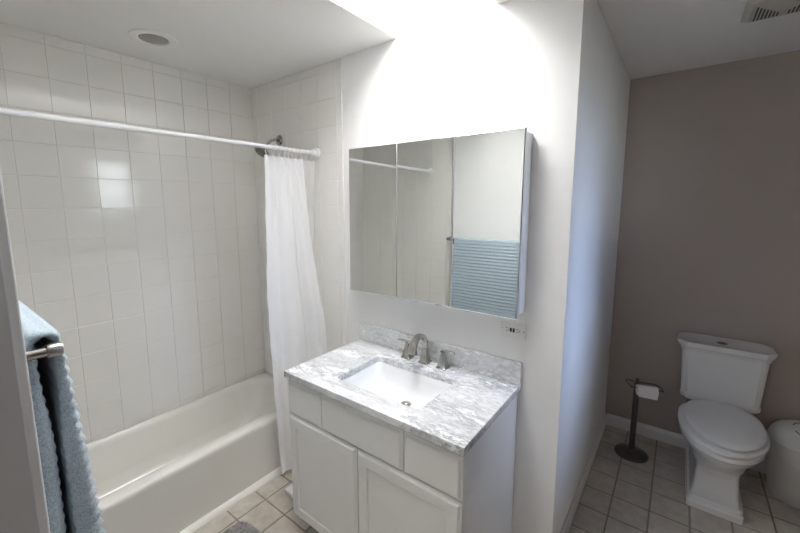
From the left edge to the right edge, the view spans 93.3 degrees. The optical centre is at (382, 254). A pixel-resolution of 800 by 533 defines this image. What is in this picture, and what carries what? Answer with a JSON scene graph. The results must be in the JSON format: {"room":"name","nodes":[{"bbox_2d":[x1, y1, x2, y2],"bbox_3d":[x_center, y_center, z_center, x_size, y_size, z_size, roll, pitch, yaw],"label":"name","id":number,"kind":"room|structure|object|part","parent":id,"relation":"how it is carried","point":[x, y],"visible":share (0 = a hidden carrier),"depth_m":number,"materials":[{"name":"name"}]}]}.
{"room":"bathroom","nodes":[
{"label":"bathroom","id":0,"kind":"room"},
{"bbox_2d":[0,22,264,443],"bbox_3d":[-1.413,0.127,2.229,0.105,2.441,1.716,6,10,38],"label":"wall","id":1,"kind":"structure","parent":0,"point":[141,250],"depth_m":2.12,"materials":[{"name":"tile"}]},
{"bbox_2d":[0,0,799,87],"bbox_3d":[0.158,-0.995,0.949,3.973,0.100,4.486,6,10,38],"label":"ceiling","id":2,"kind":"structure","parent":0,"point":[246,43],"depth_m":1.76,"materials":[{"name":"paint"}]},
{"bbox_2d":[127,29,177,47],"bbox_3d":[-1.116,-1.051,1.838,0.212,0.006,0.212,6,10,38],"label":"recessed light","id":3,"kind":"object","parent":2,"relation":"in","point":[152,38],"visible":1,"depth_m":1.83,"materials":[{"name":"paint"}]},
{"bbox_2d":[741,0,799,22],"bbox_3d":[1.646,-1.023,1.532,0.256,0.019,0.256,6,10,38],"label":"ceiling vent","id":4,"kind":"object","parent":2,"relation":"in","point":[755,10],"visible":1,"depth_m":1.56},
{"bbox_2d":[251,0,589,532],"bbox_3d":[-0.058,0.074,2.177,2.087,2.541,0.106,6,10,38],"label":"wall","id":5,"kind":"structure","parent":0,"point":[452,67],"depth_m":1.68,"materials":[{"name":"white paint"}]},
{"bbox_2d":[0,107,319,158],"bbox_3d":[-0.859,-0.533,1.695,0.062,0.062,1.498,6,10,38],"label":"shower rod","id":6,"kind":"object","parent":5,"relation":"attached to","point":[3,111],"visible":0.95,"depth_m":1.49,"materials":[{"name":"white metal"}]},
{"bbox_2d":[264,144,327,474],"bbox_3d":[-0.494,0.345,2.236,0.405,1.918,0.132,-6,9,-34],"label":"shower curtain","id":7,"kind":"object","parent":6,"relation":"hanging from","point":[297,330],"visible":0.79,"depth_m":2.17,"materials":[{"name":"white fabric"}]},
{"bbox_2d":[300,149,314,259],"bbox_3d":[-0.435,0.202,2.340,0.080,1.664,0.110,6,10,38],"label":"liner","id":8,"kind":"object","parent":6,"relation":"hanging from","point":[309,166],"visible":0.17,"depth_m":2.29,"materials":[{"name":"white fabric"}]},
{"bbox_2d":[254,135,282,156],"bbox_3d":[-0.731,-0.701,2.418,0.099,0.155,0.184,6,10,38],"label":"shower","id":9,"kind":"object","parent":5,"relation":"attached to","point":[260,151],"visible":0.73,"depth_m":2.41,"materials":[{"name":"silver metal"}]},
{"bbox_3d":[-0.717,-0.720,2.442,0.019,0.076,0.126,6,10,38],"label":"arm","id":10,"kind":"part","parent":9,"relation":"part of","materials":[{"name":"silver metal"}]},
{"bbox_2d":[372,0,438,15],"bbox_3d":[-0.088,-1.206,1.222,0.606,0.249,1.250,6,10,38],"label":"trim","id":11,"kind":"structure","parent":5,"relation":"attached to","point":[396,7],"depth_m":1.79,"materials":[{"name":"white paint"}]},
{"bbox_2d":[359,322,521,384],"bbox_3d":[0.236,0.479,1.923,0.935,0.100,0.019,6,10,38],"label":"backsplash","id":12,"kind":"structure","parent":5,"relation":"attached to","point":[509,370],"depth_m":1.81,"materials":[{"name":"grey stone"}]},
{"bbox_2d":[349,126,532,319],"bbox_3d":[0.214,-0.153,1.796,0.918,0.758,0.111,6,10,38],"label":"upper cabinet","id":13,"kind":"object","parent":5,"relation":"attached to","point":[443,221],"visible":1,"depth_m":1.68,"materials":[{"name":"metal"}]},
{"bbox_3d":[-0.052,-0.172,1.953,0.305,0.758,0.022,5,9,36],"label":"mirror door","id":14,"kind":"part","parent":13,"relation":"part of","materials":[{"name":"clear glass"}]},
{"bbox_3d":[0.193,-0.149,1.767,0.302,0.758,0.022,6,10,38],"label":"mirror door","id":15,"kind":"part","parent":13,"relation":"part of","materials":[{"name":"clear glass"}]},
{"bbox_3d":[0.432,-0.125,1.576,0.301,0.758,0.028,6,10,38],"label":"mirror door","id":16,"kind":"part","parent":13,"relation":"part of","materials":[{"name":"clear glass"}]},
{"bbox_2d":[500,319,526,339],"bbox_3d":[0.568,0.327,1.644,0.114,0.070,0.010,6,10,38],"label":"wall outlet","id":17,"kind":"object","parent":5,"relation":"attached to","point":[507,328],"visible":1,"depth_m":1.64,"materials":[{"name":"beige plastic"}]},
{"bbox_2d":[505,325,519,334],"bbox_3d":[0.567,0.327,1.643,0.066,0.033,0.003,6,10,38],"label":"receptacle","id":18,"kind":"object","parent":17,"relation":"attached to","point":[509,329],"depth_m":1.64,"materials":[{"name":"white plastic"}]},
{"bbox_2d":[195,425,799,532],"bbox_3d":[0.175,1.513,1.284,3.973,0.081,4.486,6,10,38],"label":"floor","id":19,"kind":"structure","parent":0,"point":[619,495],"depth_m":2.06,"materials":[{"name":"tile"}]},
{"bbox_2d":[86,372,286,532],"bbox_3d":[-1.122,1.180,2.143,0.615,0.372,1.498,6,10,38],"label":"bathtub","id":20,"kind":"object","parent":19,"relation":"on","point":[179,469],"visible":0.56,"depth_m":2.10,"materials":[{"name":"ceramic"}]},
{"bbox_3d":[-0.893,1.373,1.985,0.032,0.029,1.495,6,10,38],"label":"moulding","id":21,"kind":"part","parent":20,"relation":"part of","materials":[{"name":"ceramic"}]},
{"bbox_2d":[224,520,261,532],"bbox_3d":[-0.737,1.425,1.578,0.479,0.030,0.650,6,10,38],"label":"bath mat","id":22,"kind":"object","parent":19,"relation":"on","point":[242,527],"visible":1,"depth_m":1.90,"materials":[{"name":"grey fabric"}]},
{"bbox_2d":[285,484,292,497],"bbox_3d":[-0.387,1.335,2.167,0.210,0.048,0.270,6,10,38],"label":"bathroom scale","id":23,"kind":"object","parent":19,"relation":"on","point":[289,490],"visible":0.15,"depth_m":2.11,"materials":[{"name":"white plastic"}]},
{"bbox_2d":[288,379,517,532],"bbox_3d":[0.072,0.994,1.787,0.922,0.819,0.543,6,10,38],"label":"vanity cabinet","id":24,"kind":"object","parent":19,"relation":"on","point":[354,470],"visible":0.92,"depth_m":1.53,"materials":[{"name":"white wood"}]},
{"bbox_3d":[-0.365,0.691,1.756,0.228,0.166,0.018,6,10,38],"label":"drawer","id":25,"kind":"part","parent":24,"relation":"part of","materials":[{"name":"white wood"}]},
{"bbox_3d":[-0.278,1.054,1.737,0.442,0.541,0.018,6,10,38],"label":"cabinet door","id":26,"kind":"part","parent":24,"relation":"part of","materials":[{"name":"white wood"}]},
{"bbox_3d":[-0.097,0.717,1.546,0.445,0.166,0.018,6,10,38],"label":"drawer","id":27,"kind":"part","parent":24,"relation":"part of","materials":[{"name":"white wood"}]},
{"bbox_2d":[284,339,520,455],"bbox_3d":[0.070,0.573,1.723,0.935,0.030,0.556,6,10,38],"label":"countertop","id":28,"kind":"structure","parent":24,"relation":"on","point":[457,417],"depth_m":1.57,"materials":[{"name":"grey stone"}]},
{"bbox_2d":[342,362,450,408],"bbox_3d":[0.060,0.655,1.719,0.494,0.130,0.359,6,10,38],"label":"undermount sink","id":29,"kind":"object","parent":28,"relation":"in","point":[408,388],"visible":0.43,"depth_m":1.85,"materials":[{"name":"white ceramic"}]},
{"bbox_2d":[398,333,454,370],"bbox_3d":[0.182,0.462,1.832,0.325,0.160,0.159,6,10,38],"label":"faucet","id":30,"kind":"object","parent":28,"relation":"on","point":[410,349],"visible":1,"depth_m":1.81,"materials":[{"name":"silver metal"}]},
{"bbox_3d":[0.113,0.443,1.946,0.074,0.015,0.021,6,10,38],"label":"lever","id":31,"kind":"part","parent":30,"relation":"part of","materials":[{"name":"silver metal"}]},
{"bbox_3d":[0.131,0.489,1.937,0.052,0.080,0.052,6,10,38],"label":"handle","id":32,"kind":"part","parent":30,"relation":"part of","materials":[{"name":"silver metal"}]},
{"bbox_3d":[0.180,0.462,1.832,0.052,0.160,0.157,6,10,38],"label":"spout","id":33,"kind":"part","parent":30,"relation":"part of","materials":[{"name":"silver metal"}]},
{"bbox_3d":[0.292,0.504,1.811,0.052,0.080,0.052,6,10,38],"label":"handle","id":34,"kind":"part","parent":30,"relation":"part of","materials":[{"name":"silver metal"}]},
{"bbox_3d":[0.309,0.463,1.791,0.074,0.015,0.021,6,10,38],"label":"lever","id":35,"kind":"part","parent":30,"relation":"part of","materials":[{"name":"silver metal"}]},
{"bbox_3d":[0.085,1.090,1.452,0.474,0.541,0.018,6,10,38],"label":"cabinet door","id":36,"kind":"part","parent":24,"relation":"part of","materials":[{"name":"white wood"}]},
{"bbox_3d":[0.175,0.743,1.333,0.240,0.166,0.018,6,10,38],"label":"drawer","id":37,"kind":"part","parent":24,"relation":"part of","materials":[{"name":"white wood"}]},
{"bbox_2d":[614,378,663,462],"bbox_3d":[1.640,1.046,2.439,0.208,0.522,0.190,0,8,5],"label":"stand","id":38,"kind":"object","parent":19,"relation":"on","point":[630,452],"visible":0.96,"depth_m":2.43,"materials":[{"name":"grey metal"}]},
{"bbox_3d":[1.648,0.825,2.372,0.200,0.029,0.073,3,8,26],"label":"roll arm","id":39,"kind":"part","parent":38,"relation":"part of","materials":[{"name":"grey metal"}]},
{"bbox_2d":[635,384,658,399],"bbox_3d":[1.648,0.850,2.348,0.108,0.068,0.065,3,8,22],"label":"toilet paper roll","id":40,"kind":"object","parent":38,"relation":"hanging from","point":[650,392],"visible":0.99,"depth_m":2.33,"materials":[{"name":"white paper"}]},
{"bbox_2d":[677,332,777,524],"bbox_3d":[1.878,0.949,2.097,0.438,0.802,0.784,6,10,38],"label":"toilet","id":41,"kind":"object","parent":19,"relation":"on","point":[724,379],"visible":1,"depth_m":2.08,"materials":[{"name":"white ceramic"}]},
{"bbox_3d":[1.799,0.921,1.998,0.366,0.020,0.538,6,10,38],"label":"seat","id":42,"kind":"part","parent":41,"relation":"part of","materials":[{"name":"white plastic"}]},
{"bbox_3d":[2.051,0.732,2.289,0.384,0.318,0.200,6,10,38],"label":"tank","id":43,"kind":"part","parent":41,"relation":"part of","materials":[{"name":"white ceramic"}]},
{"bbox_3d":[1.811,0.892,1.999,0.326,0.022,0.520,6,10,38],"label":"seat","id":44,"kind":"part","parent":41,"relation":"part of","materials":[{"name":"white plastic"}]},
{"bbox_3d":[2.049,0.553,2.265,0.438,0.052,0.225,6,10,38],"label":"tank lid","id":45,"kind":"part","parent":41,"relation":"part of","materials":[{"name":"white ceramic"}]},
{"bbox_2d":[766,419,799,509],"bbox_3d":[2.317,1.144,2.070,0.308,0.417,0.308,6,10,38],"label":"trash bin","id":46,"kind":"object","parent":19,"relation":"on","point":[783,455],"visible":0.95,"depth_m":2.05,"materials":[{"name":"grey plastic"}]},
{"bbox_3d":[2.316,0.984,2.048,0.308,0.095,0.308,6,10,38],"label":"bin lid","id":47,"kind":"part","parent":46,"relation":"part of","materials":[{"name":"grey plastic"}]},
{"bbox_2d":[557,0,629,532],"bbox_3d":[1.158,0.126,2.108,0.113,2.441,1.486,6,10,38],"label":"wall","id":48,"kind":"structure","parent":0,"point":[607,80],"depth_m":1.92,"materials":[{"name":"white paint"}]},
{"bbox_2d":[605,50,799,458],"bbox_3d":[2.345,0.108,2.179,1.886,2.441,0.100,6,10,38],"label":"wall","id":49,"kind":"structure","parent":0,"point":[709,236],"depth_m":2.32,"materials":[{"name":"beige paint"}]},
{"bbox_2d":[606,413,766,473],"bbox_3d":[2.323,1.282,2.287,1.673,0.085,0.013,6,10,38],"label":"baseboard","id":50,"kind":"structure","parent":49,"relation":"attached to","point":[662,435],"depth_m":2.62,"materials":[{"name":"paint"}]},
{"bbox_3d":[-0.402,0.363,0.404,3.773,2.441,0.123,6,10,38],"label":"wall","id":51,"kind":"structure","parent":0,"visible":0},
{"bbox_2d":[0,261,38,532],"bbox_3d":[-0.261,0.571,0.319,0.939,2.050,0.121,6,10,38],"label":"trim","id":52,"kind":"structure","parent":51,"relation":"attached to","point":[17,503],"depth_m":0.60,"materials":[{"name":"grey paint"}]},
{"bbox_2d":[0,169,50,532],"bbox_3d":[-0.220,0.529,0.367,1.055,2.120,0.016,6,10,38],"label":"trim","id":53,"kind":"structure","parent":51,"relation":"attached to","point":[6,258],"depth_m":0.61,"materials":[{"name":"paint"}]},
{"bbox_2d":[26,338,63,361],"bbox_3d":[-0.883,0.160,0.885,0.668,0.048,0.078,6,10,38],"label":"towel bar","id":54,"kind":"object","parent":51,"relation":"attached to","point":[55,349],"visible":0.44,"depth_m":0.70,"materials":[{"name":"silver metal"}]},
{"bbox_2d":[19,300,105,532],"bbox_3d":[-0.845,0.488,0.948,0.573,0.739,0.122,6,10,38],"label":"bath towel","id":55,"kind":"object","parent":54,"relation":"hanging from","point":[72,502],"visible":0.47,"depth_m":0.76,"materials":[{"name":"fabric"}]}
]}

